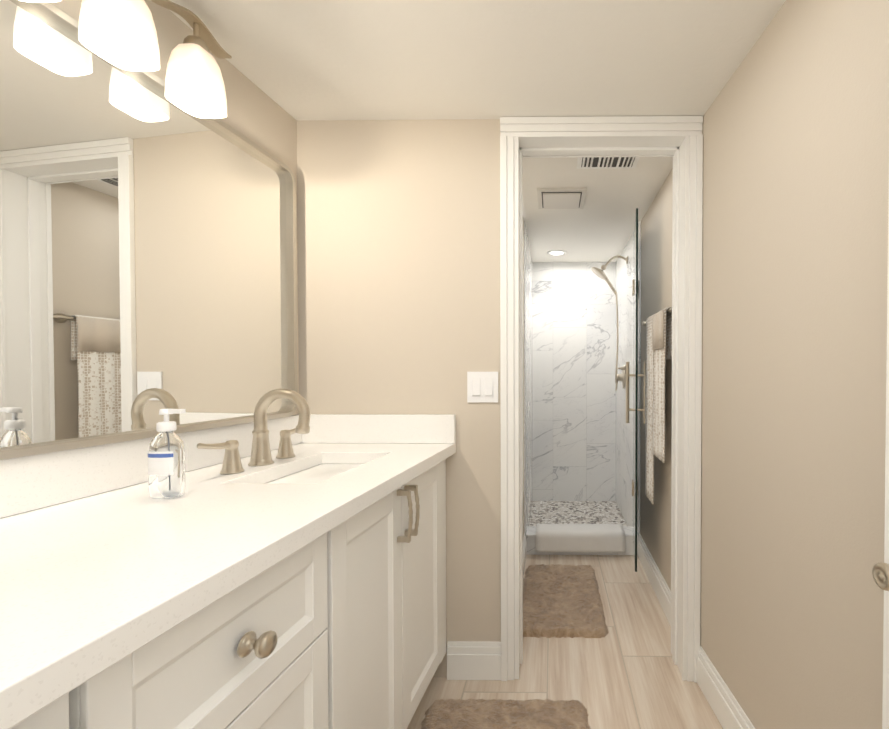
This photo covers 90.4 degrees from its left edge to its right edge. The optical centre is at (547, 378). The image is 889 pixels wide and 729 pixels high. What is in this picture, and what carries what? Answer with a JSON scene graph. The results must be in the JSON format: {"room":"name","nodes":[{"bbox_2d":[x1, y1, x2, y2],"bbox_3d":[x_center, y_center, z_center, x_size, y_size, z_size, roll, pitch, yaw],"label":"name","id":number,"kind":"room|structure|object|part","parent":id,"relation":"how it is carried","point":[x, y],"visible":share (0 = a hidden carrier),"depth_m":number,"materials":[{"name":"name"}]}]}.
{"room":"bathroom","nodes":[
{"label":"bathroom","id":0,"kind":"room"},
{"bbox_2d":[52,0,298,414],"bbox_3d":[-1.091,0.101,0.627,0.120,2.105,2.016,0,1,5],"label":"wall","id":1,"kind":"structure","parent":0,"point":[258,116],"depth_m":1.37,"materials":[{"name":"beige paint"}]},
{"bbox_2d":[20,0,231,117],"bbox_3d":[-0.932,-0.813,0.918,0.137,0.245,0.546,0,1,5],"label":"sconce","id":2,"kind":"object","parent":1,"relation":"attached to","point":[121,34],"visible":1,"depth_m":0.97,"materials":[{"name":"white glass"}]},
{"bbox_2d":[0,2,297,459],"bbox_3d":[-0.993,-0.295,0.830,0.033,0.884,1.467,0,1,5],"label":"mirror","id":3,"kind":"object","parent":1,"relation":"attached to","point":[53,12],"visible":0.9,"depth_m":1.28,"materials":[{"name":"silver metal"}]},
{"bbox_2d":[0,0,287,448],"bbox_3d":[-1.003,-0.295,0.830,0.115,0.868,1.444,0,1,1],"label":"mirror panel","id":4,"kind":"object","parent":3,"relation":"attached to","point":[143,272],"visible":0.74,"depth_m":0.99,"materials":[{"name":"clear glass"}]},
{"bbox_2d":[297,119,500,676],"bbox_3d":[-0.325,0.086,1.689,2.033,2.105,0.140,0,1,1],"label":"wall","id":5,"kind":"structure","parent":0,"point":[398,266],"depth_m":1.61,"materials":[{"name":"beige paint"}]},
{"bbox_2d":[447,641,500,679],"bbox_3d":[-0.279,1.069,1.625,0.205,0.140,0.015,0,1,1],"label":"baseboard","id":6,"kind":"structure","parent":5,"relation":"attached to","point":[473,660],"depth_m":1.62,"materials":[{"name":"white wood"}]},
{"bbox_2d":[467,372,497,402],"bbox_3d":[-0.245,0.033,1.611,0.116,0.116,0.012,0,1,1],"label":"light switch","id":7,"kind":"object","parent":5,"relation":"attached to","point":[482,387],"visible":1,"depth_m":1.61,"materials":[{"name":"plastic"}]},
{"bbox_2d":[500,116,702,682],"bbox_3d":[0.197,0.087,1.683,0.746,2.103,0.178,0,1,1],"label":"door frame","id":8,"kind":"structure","parent":5,"relation":"attached to","point":[513,130],"depth_m":1.60,"materials":[{"name":"white wood"}]},
{"bbox_2d":[170,0,785,261],"bbox_3d":[-0.241,-0.997,1.672,2.600,0.060,4.540,0,1,1],"label":"ceiling","id":9,"kind":"structure","parent":0,"point":[388,59],"depth_m":1.32,"materials":[{"name":"beige paint"}]},
{"bbox_2d":[547,250,566,255],"bbox_3d":[0.072,-0.988,3.389,0.160,0.006,0.160,0,1,1],"label":"recessed light","id":10,"kind":"object","parent":9,"relation":"in","point":[557,252],"visible":1,"depth_m":3.37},
{"bbox_2d":[537,188,586,208],"bbox_3d":[0.073,-0.965,2.324,0.256,0.022,0.256,0,1,1],"label":"exhaust fan cover","id":11,"kind":"object","parent":9,"relation":"attached to","point":[561,198],"visible":0.98,"depth_m":2.28,"materials":[{"name":"white plastic"}]},
{"bbox_2d":[577,157,639,168],"bbox_3d":[0.267,-0.963,1.907,0.270,0.013,0.136,0,1,1],"label":"ceiling vent","id":12,"kind":"object","parent":9,"relation":"in","point":[604,162],"visible":0.67,"depth_m":1.92,"materials":[{"name":"white metal"}]},
{"bbox_2d":[523,219,523,536],"bbox_3d":[-0.215,0.078,2.232,0.120,2.105,0.950,0,1,1],"label":"wall","id":13,"kind":"structure","parent":0,"point":[523,219],"depth_m":2.66,"materials":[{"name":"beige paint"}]},
{"bbox_2d":[524,222,535,535],"bbox_3d":[-0.200,0.062,3.267,0.128,2.105,1.120,0,1,1],"label":"wall","id":14,"kind":"structure","parent":0,"point":[529,266],"depth_m":3.20,"materials":[{"name":"tile"}]},
{"bbox_2d":[407,555,722,728],"bbox_3d":[-0.241,1.168,1.704,2.600,0.060,4.540,0,1,1],"label":"floor","id":15,"kind":"structure","parent":0,"point":[624,673],"depth_m":1.66,"materials":[{"name":"wood"}]},
{"bbox_2d":[10,459,445,728],"bbox_3d":[-0.707,0.722,0.848,0.603,0.857,1.605,0,1,5],"label":"bathroom vanity","id":16,"kind":"object","parent":15,"relation":"on","point":[317,474],"depth_m":0.83,"materials":[{"name":"wood"}]},
{"bbox_3d":[-0.456,0.672,0.849,0.020,0.756,1.557,0,1,5],"label":"bathroom vanity","id":17,"kind":"part","parent":16,"relation":"part of","materials":[{"name":"white wood"}]},
{"bbox_2d":[0,443,455,728],"bbox_3d":[-0.713,0.274,0.839,0.591,0.038,1.619,0,1,5],"label":"countertop","id":18,"kind":"structure","parent":16,"relation":"on","point":[92,586],"depth_m":0.65,"materials":[{"name":"stone"}]},
{"bbox_2d":[148,409,185,498],"bbox_3d":[-0.810,0.159,0.915,0.068,0.188,0.040,0,1,1],"label":"soap bottle","id":19,"kind":"object","parent":18,"relation":"on","point":[166,468],"visible":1,"depth_m":0.90,"materials":[{"name":"plastic"}]},
{"bbox_2d":[0,414,455,517],"bbox_3d":[-0.713,0.201,0.838,0.718,0.106,1.567,0,1,1],"label":"backsplash","id":20,"kind":"structure","parent":18,"relation":"on","point":[32,482],"depth_m":1.03,"materials":[{"name":"stone"}]},
{"bbox_2d":[197,388,309,474],"bbox_3d":[-0.774,0.139,1.238,0.176,0.219,0.394,0,1,1],"label":"faucet","id":21,"kind":"object","parent":18,"relation":"on","point":[260,455],"visible":1,"depth_m":1.22,"materials":[{"name":"silver metal"}]},
{"bbox_3d":[-0.428,0.614,0.815,0.041,0.602,0.866,0,1,5],"label":"bathroom vanity","id":22,"kind":"part","parent":16,"relation":"part of","materials":[{"name":"white wood"}]},
{"bbox_2d":[421,698,589,728],"bbox_3d":[-0.144,1.131,1.090,0.563,0.035,0.856,0,1,1],"label":"rug","id":23,"kind":"object","parent":15,"relation":"on","point":[441,713],"visible":1,"depth_m":1.43,"materials":[{"name":"brown fabric"}]},
{"bbox_2d":[523,564,608,637],"bbox_3d":[0.068,1.114,2.217,0.417,0.037,0.685,0,1,1],"label":"rug","id":24,"kind":"object","parent":15,"relation":"on","point":[560,601],"visible":0.98,"depth_m":2.11,"materials":[{"name":"brown fabric"}]},
{"bbox_2d":[529,501,626,525],"bbox_3d":[0.222,1.092,3.297,0.714,0.045,0.840,0,1,1],"label":"shower floor","id":25,"kind":"structure","parent":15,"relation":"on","point":[575,512],"depth_m":3.39,"materials":[{"name":"stone"}]},
{"bbox_2d":[526,526,637,554],"bbox_3d":[0.217,1.057,2.798,0.712,0.130,0.160,0,1,1],"label":"shower curb","id":26,"kind":"object","parent":15,"relation":"on","point":[531,537],"visible":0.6,"depth_m":2.73,"materials":[{"name":"stone"}]},
{"bbox_2d":[535,524,625,551],"bbox_3d":[0.205,1.030,2.774,0.565,0.119,0.167,0,1,1],"label":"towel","id":27,"kind":"object","parent":26,"relation":"on","point":[580,538],"visible":1,"depth_m":2.69,"materials":[{"name":"white stone"}]},
{"bbox_2d":[536,262,611,500],"bbox_3d":[0.236,0.055,3.763,0.690,2.105,0.120,0,1,1],"label":"wall","id":28,"kind":"structure","parent":0,"point":[578,437],"depth_m":3.70,"materials":[{"name":"tile"}]},
{"bbox_2d":[612,221,640,536],"bbox_3d":[0.644,0.062,3.259,0.128,2.105,1.120,0,1,1],"label":"wall","id":29,"kind":"structure","parent":0,"point":[622,273],"depth_m":3.25,"materials":[{"name":"tile"}]},
{"bbox_2d":[591,255,627,390],"bbox_3d":[0.447,-0.398,3.203,0.262,0.988,0.290,0,1,1],"label":"shower fixture","id":30,"kind":"object","parent":29,"relation":"attached to","point":[601,274],"visible":1,"depth_m":3.12,"materials":[{"name":"silver metal"}]},
{"bbox_2d":[626,208,645,571],"bbox_3d":[0.486,0.061,2.491,0.255,1.842,0.637,0,1,10],"label":"shower door","id":31,"kind":"structure","parent":29,"relation":"attached to","point":[635,361],"depth_m":2.23,"materials":[{"name":"clear glass"}]},
{"bbox_3d":[0.490,0.066,2.511,0.161,1.370,0.578,0,1,1],"label":"shower door","id":32,"kind":"part","parent":31,"relation":"part of","materials":[{"name":"clear glass"}]},
{"bbox_2d":[640,168,672,589],"bbox_3d":[0.637,0.078,2.224,0.120,2.105,0.950,0,1,1],"label":"wall","id":33,"kind":"structure","parent":0,"point":[656,297],"depth_m":2.24,"materials":[{"name":"beige paint"}]},
{"bbox_2d":[523,534,670,625],"bbox_3d":[0.211,1.060,2.251,0.732,0.140,0.929,0,1,1],"label":"baseboard","id":34,"kind":"structure","parent":33,"relation":"attached to","point":[661,589],"depth_m":2.29,"materials":[{"name":"white wood"}]},
{"bbox_2d":[642,307,671,325],"bbox_3d":[0.543,-0.292,2.054,0.063,0.047,0.610,0,1,1],"label":"towel rail","id":35,"kind":"object","parent":33,"relation":"attached to","point":[668,311],"visible":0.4,"depth_m":1.86,"materials":[{"name":"silver metal"}]},
{"bbox_2d":[645,314,654,503],"bbox_3d":[0.526,0.144,2.131,0.055,0.914,0.161,0,1,1],"label":"hanging towel","id":36,"kind":"object","parent":35,"relation":"hanging from","point":[649,466],"visible":0.5,"depth_m":2.12,"materials":[{"name":"white fabric"}]},
{"bbox_2d":[652,307,671,462],"bbox_3d":[0.520,0.028,1.945,0.060,0.674,0.193,0,1,1],"label":"hanging towel","id":37,"kind":"object","parent":35,"relation":"hanging from","point":[661,334],"visible":0.88,"depth_m":1.92,"materials":[{"name":"white fabric"}]},
{"bbox_2d":[700,0,888,728],"bbox_3d":[0.696,0.102,0.608,0.120,2.105,2.015,0,1,-4],"label":"wall","id":38,"kind":"structure","parent":0,"point":[795,130],"depth_m":1.04,"materials":[{"name":"beige paint"}]},
{"bbox_2d":[697,646,754,728],"bbox_3d":[0.628,1.084,0.619,0.015,0.140,1.977,0,1,-4],"label":"baseboard","id":39,"kind":"structure","parent":38,"relation":"attached to","point":[727,709],"depth_m":1.43,"materials":[{"name":"white wood"}]},
{"bbox_3d":[-0.263,0.117,-0.442,2.600,2.105,0.120,0,1,1],"label":"wall","id":40,"kind":"structure","parent":0,"visible":0},
{"bbox_2d":[872,189,888,728],"bbox_3d":[0.487,0.140,0.125,0.082,2.018,1.022,0,1,1],"label":"entry door","id":41,"kind":"structure","parent":40,"relation":"in","point":[885,714],"depth_m":0.63,"materials":[{"name":"white wood"}]},
{"bbox_3d":[0.474,0.270,0.583,0.047,0.039,0.039,0,1,1],"label":"entry door knob","id":42,"kind":"part","parent":41,"relation":"part of","materials":[{"name":"silver metal"}]}
]}

